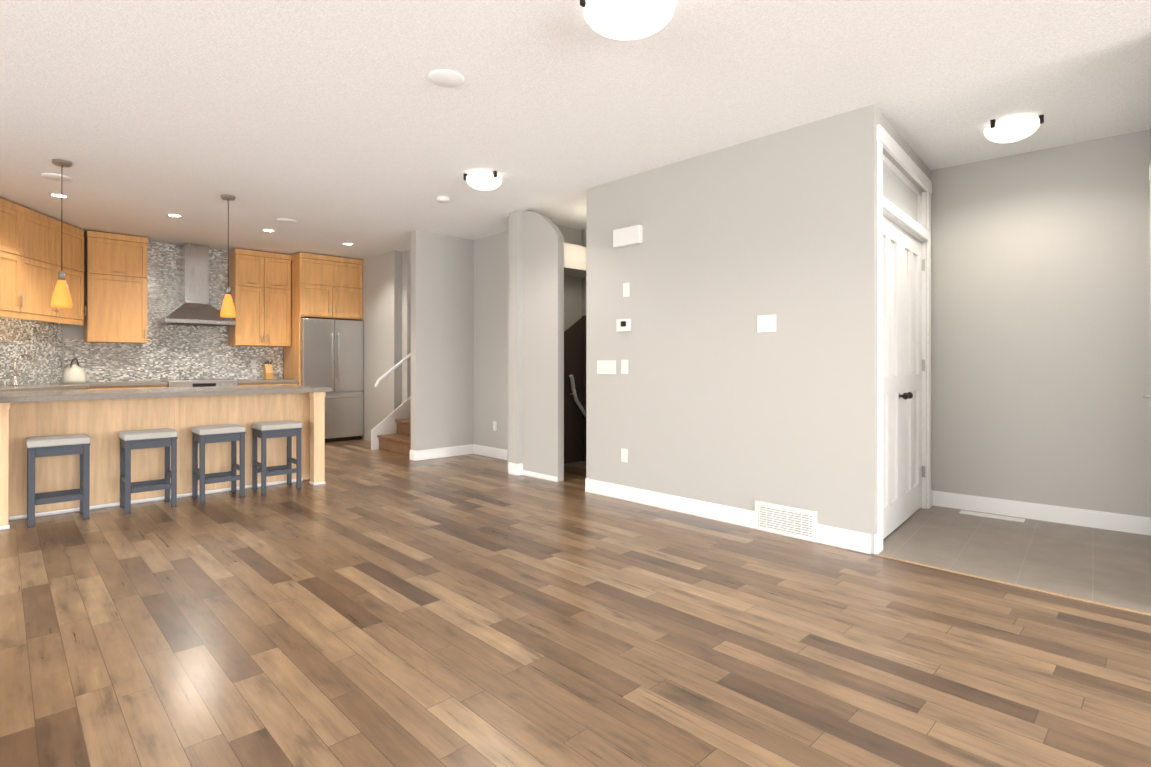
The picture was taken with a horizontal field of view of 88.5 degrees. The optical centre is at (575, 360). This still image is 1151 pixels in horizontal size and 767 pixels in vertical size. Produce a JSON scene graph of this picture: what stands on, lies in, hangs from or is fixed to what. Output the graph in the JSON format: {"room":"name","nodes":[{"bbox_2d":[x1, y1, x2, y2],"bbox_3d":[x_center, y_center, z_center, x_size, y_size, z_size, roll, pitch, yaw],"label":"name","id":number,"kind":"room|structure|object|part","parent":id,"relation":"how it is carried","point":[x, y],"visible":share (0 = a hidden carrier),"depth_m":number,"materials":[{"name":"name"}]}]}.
{"room":"empty living room","nodes":[
{"label":"empty living room","id":0,"kind":"room"},
{"bbox_2d":[62,272,83,382],"bbox_3d":[-5.015,-0.183,8.339,3.900,2.740,0.150,0,0,-44],"label":"wall","id":1,"kind":"structure","parent":0,"point":[69,331],"depth_m":7.16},
{"bbox_2d":[84,230,148,343],"bbox_3d":[-5.670,-0.883,7.305,0.595,1.315,0.394,0,0,-44],"label":"upper cabinet","id":2,"kind":"object","parent":1,"relation":"attached to","point":[115,282],"visible":1,"depth_m":7.18,"materials":[{"name":"brown wood"}]},
{"bbox_2d":[64,242,282,381],"bbox_3d":[-5.266,-0.634,7.982,2.480,1.840,0.012,0,0,-44],"label":"tile backsplash","id":3,"kind":"structure","parent":1,"relation":"attached to","point":[166,351],"depth_m":7.87,"materials":[{"name":"tile"}]},
{"bbox_2d":[251,360,255,367],"bbox_3d":[-4.661,0.048,8.556,0.070,0.120,0.008,0,0,-44],"label":"outlet","id":4,"kind":"object","parent":3,"relation":"attached to","point":[253,363],"visible":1,"depth_m":8.55,"materials":[{"name":"white plastic"}]},
{"bbox_2d":[157,243,235,326],"bbox_3d":[-5.026,-1.016,7.852,0.800,1.073,0.505,0,0,-44],"label":"range hood","id":5,"kind":"object","parent":1,"relation":"attached to","point":[195,307],"visible":1,"depth_m":7.81,"materials":[{"name":"silver metal"}]},
{"bbox_2d":[228,248,291,346],"bbox_3d":[-4.500,-0.875,8.447,0.735,1.325,0.394,0,0,-44],"label":"upper cabinet","id":6,"kind":"object","parent":1,"relation":"attached to","point":[259,283],"visible":0.98,"depth_m":8.30,"materials":[{"name":"brown wood"}]},
{"bbox_2d":[283,252,362,384],"bbox_3d":[-3.793,-0.174,8.909,0.925,2.725,0.714,0,0,-44],"label":"upper cabinet","id":7,"kind":"object","parent":1,"relation":"attached to","point":[326,287],"visible":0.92,"depth_m":8.60,"materials":[{"name":"brown wood"}]},
{"bbox_2d":[355,250,401,440],"bbox_3d":[-3.087,-0.181,8.940,0.120,2.740,1.680,0,0,-44],"label":"wall","id":8,"kind":"structure","parent":0,"point":[382,297],"depth_m":8.57,"materials":[{"name":"grey paint"}]},
{"bbox_2d":[402,250,410,402],"bbox_3d":[-1.192,-0.180,9.510,3.390,2.740,0.150,0,0,-44],"label":"wall","id":9,"kind":"structure","parent":0,"point":[406,321],"depth_m":8.31,"materials":[{"name":"grey paint"}]},
{"bbox_2d":[371,396,410,449],"bbox_3d":[-1.499,-0.215,9.088,3.420,2.808,0.025,0,0,-44],"label":"trim","id":10,"kind":"structure","parent":9,"relation":"attached to","point":[387,424],"depth_m":8.08,"materials":[{"name":"white wood"}]},
{"bbox_2d":[374,353,410,387],"bbox_3d":[-1.510,-0.899,9.033,3.301,2.516,0.091,0,0,-44],"label":"stair handrail","id":11,"kind":"object","parent":9,"relation":"attached to","point":[385,376],"visible":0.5,"depth_m":8.02,"materials":[{"name":"white wood"}]},
{"bbox_2d":[411,230,473,450],"bbox_3d":[-0.526,-0.183,8.434,3.940,2.740,0.120,0,0,-44],"label":"wall","id":12,"kind":"structure","parent":0,"point":[442,341],"depth_m":7.26,"materials":[{"name":"grey paint"}]},
{"bbox_2d":[410,450,415,460],"bbox_3d":[-1.943,1.124,7.050,0.015,0.120,0.120,0,0,-44],"label":"baseboard","id":13,"kind":"structure","parent":12,"relation":"attached to","point":[413,455],"depth_m":7.03,"materials":[{"name":"white wood"}]},
{"bbox_2d":[416,444,472,460],"bbox_3d":[-1.597,1.124,7.293,0.820,0.120,0.015,0,0,-44],"label":"baseboard","id":14,"kind":"structure","parent":12,"relation":"attached to","point":[427,454],"depth_m":7.27,"materials":[{"name":"white wood"}]},
{"bbox_2d":[474,222,554,449],"bbox_3d":[-0.770,-0.186,7.121,0.120,2.740,1.420,0,0,-44],"label":"wall","id":15,"kind":"structure","parent":0,"point":[490,329],"depth_m":7.33,"materials":[{"name":"grey paint"}]},
{"bbox_2d":[473,444,506,459],"bbox_3d":[-0.835,1.124,7.089,0.015,0.120,1.370,0,0,-44],"label":"baseboard","id":16,"kind":"structure","parent":15,"relation":"attached to","point":[493,452],"depth_m":7.30,"materials":[{"name":"white wood"}]},
{"bbox_2d":[493,421,496,430],"bbox_3d":[-0.987,0.797,7.249,0.010,0.115,0.070,0,0,-44],"label":"outlet","id":17,"kind":"object","parent":15,"relation":"attached to","point":[494,425],"visible":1,"depth_m":7.24,"materials":[{"name":"white plastic"}]},
{"bbox_2d":[522,211,563,481],"bbox_3d":[-0.335,-0.189,5.988,0.080,2.740,0.550,0,0,-44],"label":"wall","id":18,"kind":"structure","parent":0,"point":[542,344],"depth_m":5.92,"materials":[{"name":"grey paint"}]},
{"bbox_2d":[522,470,557,481],"bbox_3d":[-0.367,1.156,5.954,0.008,0.050,0.550,0,0,-44],"label":"baseboard","id":19,"kind":"structure","parent":18,"relation":"attached to","point":[540,476],"depth_m":5.93,"materials":[{"name":"white wood"}]},
{"bbox_2d":[507,217,581,469],"bbox_3d":[-0.281,-0.187,6.749,1.140,2.740,0.134,0,0,-44],"label":"wall","id":20,"kind":"structure","parent":0,"point":[574,417],"depth_m":6.89,"materials":[{"name":"grey paint"}]},
{"bbox_2d":[569,374,585,417],"bbox_3d":[0.032,0.425,6.897,0.315,0.543,0.087,0,0,-44],"label":"handrail","id":21,"kind":"object","parent":20,"relation":"attached to","point":[578,403],"visible":0.9,"depth_m":6.82,"materials":[{"name":"grey metal"}]},
{"bbox_2d":[564,461,585,468],"bbox_3d":[1.863,1.183,6.172,3.670,0.001,6.450,0,0,-44],"label":"floor","id":22,"kind":"structure","parent":0,"point":[581,464],"depth_m":6.77,"materials":[{"name":"brown wood"}]},
{"bbox_2d":[564,243,585,277],"bbox_3d":[-0.134,-1.118,6.514,1.000,0.260,0.420,0,0,-44],"label":"beam","id":23,"kind":"structure","parent":0,"point":[574,260],"depth_m":6.38,"materials":[{"name":"beige paint"}]},
{"bbox_2d":[0,439,1150,766],"bbox_3d":[-1.003,1.169,1.354,14.500,0.001,15.750,0,0,-44],"label":"floor","id":24,"kind":"structure","parent":0,"point":[364,605],"depth_m":2.46,"materials":[{"name":"brown wood"}]},
{"bbox_2d":[0,384,89,391],"bbox_3d":[-5.445,0.717,5.563,0.619,0.925,1.855,0,0,-14],"label":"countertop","id":25,"kind":"structure","parent":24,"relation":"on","point":[44,387],"depth_m":5.94,"materials":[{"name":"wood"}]},
{"bbox_2d":[26,434,90,527],"bbox_3d":[-3.841,0.871,4.391,0.351,0.612,0.306,0,0,-44],"label":"stool","id":26,"kind":"object","parent":24,"relation":"on","point":[56,445],"visible":1,"depth_m":4.33,"materials":[{"name":"wood"}]},
{"bbox_3d":[-3.841,0.590,4.392,0.351,0.050,0.306,0,0,-44],"label":"seat","id":27,"kind":"part","parent":26,"relation":"part of","materials":[{"name":"fabric"}]},
{"bbox_2d":[100,387,135,388],"bbox_3d":[-5.659,0.741,7.154,0.446,0.884,0.635,0,0,-44],"label":"base cabinet","id":28,"kind":"object","parent":24,"relation":"on","point":[100,387],"depth_m":6.96,"materials":[{"name":"brown wood"}]},
{"bbox_2d":[28,383,87,384],"bbox_3d":[-5.902,0.278,6.702,0.533,0.040,0.924,0,0,-44],"label":"countertop","id":29,"kind":"structure","parent":28,"relation":"on","point":[46,383],"depth_m":6.49,"materials":[{"name":"grey stone"}]},
{"bbox_2d":[9,353,33,385],"bbox_3d":[-5.781,0.084,6.176,0.196,0.342,0.201,0,0,-44],"label":"kitchen faucet","id":30,"kind":"object","parent":29,"relation":"on","point":[14,379],"visible":0.94,"depth_m":6.12,"materials":[{"name":"silver metal"}]},
{"bbox_2d":[88,381,167,386],"bbox_3d":[-5.532,0.280,7.261,0.775,0.040,0.640,0,0,-44],"label":"countertop","id":31,"kind":"structure","parent":28,"relation":"on","point":[142,383],"depth_m":7.07,"materials":[{"name":"grey stone"}]},
{"bbox_2d":[62,358,86,383],"bbox_3d":[-5.725,0.111,6.756,0.220,0.290,0.265,0,0,-44],"label":"kettle","id":32,"kind":"object","parent":31,"relation":"on","point":[74,374],"visible":1,"depth_m":6.67,"materials":[{"name":"white metal"}]},
{"bbox_2d":[119,428,177,513],"bbox_3d":[-3.448,0.872,4.774,0.351,0.612,0.306,0,0,-44],"label":"stool","id":33,"kind":"object","parent":24,"relation":"on","point":[166,438],"visible":1,"depth_m":4.74,"materials":[{"name":"wood"}]},
{"bbox_3d":[-3.448,0.591,4.774,0.351,0.050,0.306,0,0,-44],"label":"seat","id":34,"kind":"part","parent":33,"relation":"part of","materials":[{"name":"fabric"}]},
{"bbox_2d":[136,387,166,387],"bbox_3d":[-5.424,0.742,7.383,0.447,0.884,0.635,0,0,-44],"label":"base cabinet","id":35,"kind":"object","parent":24,"relation":"on","point":[136,387],"depth_m":7.20,"materials":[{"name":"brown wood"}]},
{"bbox_2d":[0,393,325,529],"bbox_3d":[-3.751,0.736,5.082,2.766,0.885,1.036,0,0,-44],"label":"kitchen island","id":36,"kind":"object","parent":24,"relation":"on","point":[102,418],"depth_m":4.92,"materials":[{"name":"wood"}]},
{"bbox_2d":[0,385,331,404],"bbox_3d":[-3.745,0.274,5.094,2.830,0.040,1.110,0,0,-44],"label":"island countertop","id":37,"kind":"structure","parent":36,"relation":"on","point":[212,391],"depth_m":4.91,"materials":[{"name":"grey stone"}]},
{"bbox_2d":[159,378,237,387],"bbox_3d":[-4.963,0.704,7.782,0.760,0.923,0.687,0,0,-44],"label":"range","id":38,"kind":"object","parent":24,"relation":"on","point":[198,382],"visible":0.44,"depth_m":7.58,"materials":[{"name":"silver metal"}]},
{"bbox_2d":[191,424,245,502],"bbox_3d":[-3.091,0.873,5.122,0.351,0.612,0.306,0,0,-44],"label":"stool","id":39,"kind":"object","parent":24,"relation":"on","point":[202,436],"visible":1,"depth_m":5.09,"materials":[{"name":"wood"}]},
{"bbox_3d":[-3.091,0.592,5.122,0.351,0.050,0.306,0,0,-44],"label":"seat","id":40,"kind":"part","parent":39,"relation":"part of","materials":[{"name":"fabric"}]},
{"bbox_2d":[238,383,275,385],"bbox_3d":[-4.552,0.744,8.232,0.446,0.884,0.635,0,0,-44],"label":"base cabinet","id":41,"kind":"object","parent":24,"relation":"on","point":[239,384],"depth_m":8.00,"materials":[{"name":"brown wood"}]},
{"bbox_2d":[236,379,298,382],"bbox_3d":[-4.426,0.282,8.339,0.775,0.040,0.640,0,0,-44],"label":"countertop","id":42,"kind":"structure","parent":41,"relation":"on","point":[239,380],"depth_m":8.19,"materials":[{"name":"grey stone"}]},
{"bbox_2d":[263,361,272,378],"bbox_3d":[-4.436,0.128,8.533,0.100,0.265,0.140,0,0,-44],"label":"knife block","id":43,"kind":"object","parent":42,"relation":"on","point":[267,370],"visible":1,"depth_m":8.49,"materials":[{"name":"brown wood"}]},
{"bbox_2d":[251,420,301,493],"bbox_3d":[-2.753,0.874,5.451,0.351,0.612,0.306,0,0,-44],"label":"stool","id":44,"kind":"object","parent":24,"relation":"on","point":[288,429],"visible":1,"depth_m":5.41,"materials":[{"name":"wood"}]},
{"bbox_3d":[-2.753,0.593,5.452,0.351,0.050,0.306,0,0,-44],"label":"seat","id":45,"kind":"part","parent":44,"relation":"part of","materials":[{"name":"fabric"}]},
{"bbox_2d":[276,383,297,384],"bbox_3d":[-4.317,0.745,8.462,0.447,0.884,0.635,0,0,-44],"label":"base cabinet","id":46,"kind":"object","parent":24,"relation":"on","point":[276,383],"depth_m":8.29,"materials":[{"name":"brown wood"}]},
{"bbox_2d":[301,318,363,442],"bbox_3d":[-3.755,0.288,8.887,0.890,1.800,0.782,0,0,-44],"label":"fridge","id":47,"kind":"object","parent":24,"relation":"on","point":[332,353],"visible":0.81,"depth_m":8.67,"materials":[{"name":"silver metal"}]},
{"bbox_2d":[377,419,410,455],"bbox_3d":[-0.958,-0.047,8.865,3.735,2.470,1.092,0,0,-44],"label":"stairs","id":48,"kind":"structure","parent":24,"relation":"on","point":[399,442],"depth_m":7.80,"materials":[{"name":"brown wood"}]},
{"bbox_2d":[876,554,1150,615],"bbox_3d":[2.257,1.172,3.135,0.025,0.004,1.250,0,0,-44],"label":"threshold","id":49,"kind":"object","parent":24,"relation":"on","point":[1071,597],"visible":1,"depth_m":3.07,"materials":[{"name":"brown wood"}]},
{"bbox_2d":[879,506,1150,612],"bbox_3d":[2.941,1.175,3.855,1.979,0.001,1.685,0,0,-44],"label":"floor","id":50,"kind":"structure","parent":24,"relation":"on","point":[1110,567],"depth_m":3.62,"materials":[{"name":"grey tile"}]},
{"bbox_2d":[959,510,1024,522],"bbox_3d":[3.147,1.173,4.473,0.400,0.007,0.100,0,0,41],"label":"floor vent","id":51,"kind":"object","parent":50,"relation":"in","point":[992,516],"visible":0.93,"depth_m":4.45,"materials":[{"name":"white metal"}]},
{"bbox_2d":[0,0,1150,259],"bbox_3d":[-1.055,-1.621,1.415,14.500,0.100,15.900,0,0,-44],"label":"ceiling","id":52,"kind":"structure","parent":0,"point":[330,126],"depth_m":3.50,"materials":[{"name":"white paint"}]},
{"bbox_2d":[41,173,72,180],"bbox_3d":[-4.389,-1.555,5.008,0.200,0.012,0.200,0,0,-44],"label":"ceiling speaker","id":53,"kind":"object","parent":52,"relation":"attached to","point":[57,177],"visible":0.9,"depth_m":4.99},
{"bbox_2d":[48,193,68,197],"bbox_3d":[-4.856,-1.556,5.558,0.150,0.008,0.150,0,0,-44],"label":"recessed light","id":54,"kind":"object","parent":52,"relation":"in","point":[58,195],"visible":0.94,"depth_m":5.55,"materials":[{"name":"white"}]},
{"bbox_2d":[51,159,71,307],"bbox_3d":[-4.019,-0.989,4.627,0.128,1.144,0.128,0,0,-44],"label":"pendant light","id":55,"kind":"object","parent":52,"relation":"hanging from","point":[61,297],"visible":0.98,"depth_m":4.60,"materials":[{"name":"glass"}]},
{"bbox_2d":[166,213,182,216],"bbox_3d":[-4.280,-1.554,6.314,0.150,0.008,0.150,0,0,-44],"label":"recessed light","id":56,"kind":"object","parent":52,"relation":"in","point":[173,215],"visible":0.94,"depth_m":6.31,"materials":[{"name":"white"}]},
{"bbox_2d":[220,194,235,317],"bbox_3d":[-3.286,-0.987,5.593,0.128,1.144,0.128,0,0,-44],"label":"pendant light","id":57,"kind":"object","parent":52,"relation":"hanging from","point":[227,309],"visible":1,"depth_m":5.57,"materials":[{"name":"glass"}]},
{"bbox_2d":[261,229,274,231],"bbox_3d":[-3.649,-1.552,7.027,0.150,0.008,0.150,0,0,-44],"label":"recessed light","id":58,"kind":"object","parent":52,"relation":"in","point":[269,230],"visible":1,"depth_m":7.03,"materials":[{"name":"white"}]},
{"bbox_2d":[277,218,296,223],"bbox_3d":[-3.203,-1.551,6.555,0.200,0.012,0.200,0,0,-44],"label":"ceiling speaker","id":59,"kind":"object","parent":52,"relation":"attached to","point":[284,220],"visible":1,"depth_m":6.52},
{"bbox_2d":[436,196,449,202],"bbox_3d":[-1.263,-1.542,5.639,0.130,0.034,0.130,0,0,-44],"label":"smoke detector","id":60,"kind":"object","parent":52,"relation":"attached to","point":[443,199],"visible":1,"depth_m":5.60,"materials":[{"name":"white plastic"}]},
{"bbox_2d":[428,69,464,87],"bbox_3d":[-0.713,-1.560,3.270,0.200,0.012,0.200,0,0,-44],"label":"ceiling speaker","id":61,"kind":"object","parent":52,"relation":"attached to","point":[445,78],"visible":1,"depth_m":3.25},
{"bbox_2d":[464,171,501,190],"bbox_3d":[-0.763,-1.501,4.969,0.300,0.119,0.316,0,0,-44],"label":"light","id":62,"kind":"object","parent":52,"relation":"attached to","point":[483,181],"visible":1,"depth_m":4.88,"materials":[{"name":"white glass"}]},
{"bbox_2d":[580,0,675,39],"bbox_3d":[0.238,-1.507,2.566,0.400,0.119,0.416,0,0,-44],"label":"flush ceiling light","id":63,"kind":"object","parent":52,"relation":"attached to","point":[625,19],"visible":1,"depth_m":2.52,"materials":[{"name":"white glass"}]},
{"bbox_2d":[984,114,1043,142],"bbox_3d":[2.864,-1.504,3.869,0.300,0.119,0.316,0,0,-44],"label":"light","id":64,"kind":"object","parent":52,"relation":"attached to","point":[1014,129],"visible":1,"depth_m":3.79,"materials":[{"name":"white glass"}]},
{"bbox_2d":[582,229,585,461],"bbox_3d":[1.120,-0.189,6.031,0.135,2.740,2.880,0,0,-44],"label":"wall","id":65,"kind":"structure","parent":0,"point":[583,231],"depth_m":6.99,"materials":[{"name":"grey paint"}]},
{"bbox_2d":[509,104,880,553],"bbox_3d":[0.599,-0.192,4.936,0.130,2.740,3.620,0,0,-44],"label":"wall","id":66,"kind":"structure","parent":0,"point":[712,396],"depth_m":4.23,"materials":[{"name":"grey paint"}]},
{"bbox_2d":[508,462,515,474],"bbox_3d":[-0.653,1.121,6.149,0.015,0.120,0.130,0,0,-44],"label":"baseboard","id":67,"kind":"structure","parent":66,"relation":"attached to","point":[511,468],"depth_m":6.15,"materials":[{"name":"white wood"}]},
{"bbox_2d":[516,463,522,475],"bbox_3d":[-0.579,1.121,6.120,0.080,0.120,0.015,0,0,-44],"label":"baseboard","id":68,"kind":"structure","parent":66,"relation":"attached to","point":[519,468],"depth_m":6.11,"materials":[{"name":"white wood"}]},
{"bbox_2d":[597,360,615,373],"bbox_3d":[0.273,0.053,5.168,0.011,0.115,0.214,0,0,-44],"label":"switch plate","id":69,"kind":"object","parent":66,"relation":"attached to","point":[606,366],"visible":1,"depth_m":5.16,"materials":[{"name":"white plastic"}]},
{"bbox_2d":[616,319,630,331],"bbox_3d":[0.408,-0.304,5.016,0.032,0.105,0.140,0,0,-44],"label":"thermostat","id":70,"kind":"object","parent":66,"relation":"attached to","point":[622,325],"visible":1,"depth_m":5.00,"materials":[{"name":"white plastic"}]},
{"bbox_2d":[621,448,627,462],"bbox_3d":[0.416,0.801,5.021,0.010,0.115,0.070,0,0,-44],"label":"electrical outlet plate","id":71,"kind":"object","parent":66,"relation":"attached to","point":[624,454],"visible":1,"depth_m":5.02,"materials":[{"name":"white plastic"}]},
{"bbox_2d":[621,360,627,373],"bbox_3d":[0.417,0.049,5.021,0.010,0.120,0.075,0,0,-44],"label":"switch plate","id":72,"kind":"object","parent":66,"relation":"attached to","point":[624,366],"visible":1,"depth_m":5.01,"materials":[{"name":"white plastic"}]},
{"bbox_2d":[623,283,629,296],"bbox_3d":[0.430,-0.602,5.010,0.010,0.120,0.070,0,0,-44],"label":"switch plate","id":73,"kind":"object","parent":66,"relation":"attached to","point":[626,289],"visible":1,"depth_m":5.00,"materials":[{"name":"white plastic"}]},
{"bbox_2d":[613,225,642,247],"bbox_3d":[0.438,-1.047,4.970,0.054,0.150,0.290,0,0,-44],"label":"door chime","id":74,"kind":"object","parent":66,"relation":"attached to","point":[628,236],"visible":1,"depth_m":4.93,"materials":[{"name":"white plastic"}]},
{"bbox_2d":[585,478,870,553],"bbox_3d":[0.945,1.117,4.474,0.015,0.120,2.440,0,0,-44],"label":"baseboard","id":75,"kind":"structure","parent":66,"relation":"attached to","point":[844,538],"depth_m":4.41,"materials":[{"name":"white wood"}]},
{"bbox_2d":[757,314,775,332],"bbox_3d":[1.324,-0.259,4.093,0.008,0.120,0.140,0,0,-44],"label":"switch plate","id":76,"kind":"object","parent":66,"relation":"attached to","point":[766,323],"visible":1,"depth_m":4.09,"materials":[{"name":"white plastic"}]},
{"bbox_2d":[755,500,816,542],"bbox_3d":[1.412,1.076,3.987,0.025,0.200,0.430,0,0,-44],"label":"air vent","id":77,"kind":"object","parent":66,"relation":"in","point":[791,521],"visible":1,"depth_m":3.97,"materials":[{"name":"white metal"}]},
{"bbox_2d":[881,113,929,334],"bbox_3d":[2.361,-0.193,4.308,1.772,2.740,0.258,0,0,-44],"label":"wall","id":78,"kind":"structure","parent":0,"point":[893,133],"depth_m":3.98,"materials":[{"name":"white paint"}]},
{"bbox_2d":[874,533,879,554],"bbox_3d":[1.839,1.115,3.607,0.015,0.120,0.055,0,0,41],"label":"baseboard","id":79,"kind":"structure","parent":78,"relation":"attached to","point":[876,543],"depth_m":3.59,"materials":[{"name":"white wood"}]},
{"bbox_2d":[883,154,921,225],"bbox_3d":[2.313,-1.193,4.245,0.045,0.320,1.330,0,0,41],"label":"transom","id":80,"kind":"object","parent":78,"relation":"attached to","point":[902,191],"visible":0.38,"depth_m":4.30,"materials":[{"name":"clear glass"}]},
{"bbox_2d":[883,216,925,538],"bbox_3d":[2.323,0.107,4.235,1.329,2.115,0.151,0,0,-44],"label":"closet doors","id":81,"kind":"structure","parent":78,"relation":"in","point":[904,471],"depth_m":4.23,"materials":[{"name":"white wood"}]},
{"bbox_2d":[877,124,931,551],"bbox_3d":[2.317,-0.136,4.239,0.144,2.625,1.540,0,0,41],"label":"trim","id":82,"kind":"structure","parent":78,"relation":"attached to","point":[886,141],"depth_m":4.17,"materials":[{"name":"white wood"}]},
{"bbox_2d":[931,491,932,506],"bbox_3d":[2.888,1.118,4.803,0.015,0.120,0.085,0,0,41],"label":"baseboard","id":83,"kind":"structure","parent":78,"relation":"attached to","point":[931,498],"depth_m":4.81,"materials":[{"name":"white wood"}]},
{"bbox_2d":[930,130,1149,516],"bbox_3d":[3.547,-0.193,4.364,1.590,2.740,0.120,0,0,41],"label":"wall","id":84,"kind":"structure","parent":0,"point":[1040,324],"depth_m":4.36,"materials":[{"name":"grey paint"}]},
{"bbox_2d":[931,490,1150,535],"bbox_3d":[3.390,1.117,4.409,1.290,0.120,0.015,0,0,41],"label":"baseboard","id":85,"kind":"structure","parent":84,"relation":"attached to","point":[1096,519],"depth_m":4.34,"materials":[{"name":"white wood"}]},
{"bbox_2d":[1150,126,1150,517],"bbox_3d":[3.385,-0.196,3.322,0.140,2.740,1.660,0,0,41],"label":"wall","id":86,"kind":"structure","parent":0,"point":[1150,376],"depth_m":3.97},
{"bbox_2d":[1149,162,1150,318],"bbox_3d":[3.196,-0.026,3.229,0.022,2.400,1.270,0,0,41],"label":"door frame","id":87,"kind":"structure","parent":86,"relation":"attached to","point":[1150,234],"depth_m":3.70,"materials":[{"name":"white wood"}]},
{"bbox_3d":[-5.753,-0.191,5.149,2.330,2.740,3.886,0,0,-44],"label":"wall","id":88,"kind":"structure","parent":0,"visible":0},
{"bbox_2d":[0,317,61,385],"bbox_3d":[-5.672,-0.121,5.159,0.012,0.800,3.980,0,0,-14],"label":"tile backsplash","id":89,"kind":"structure","parent":88,"relation":"attached to","point":[40,342],"depth_m":6.52,"materials":[{"name":"tile"}]},
{"bbox_2d":[0,198,85,321],"bbox_3d":[-5.523,-1.013,5.287,1.957,1.065,3.062,0,0,-44],"label":"upper cabinet","id":90,"kind":"object","parent":88,"relation":"attached to","point":[30,254],"depth_m":6.11,"materials":[{"name":"brown wood"}]}
]}

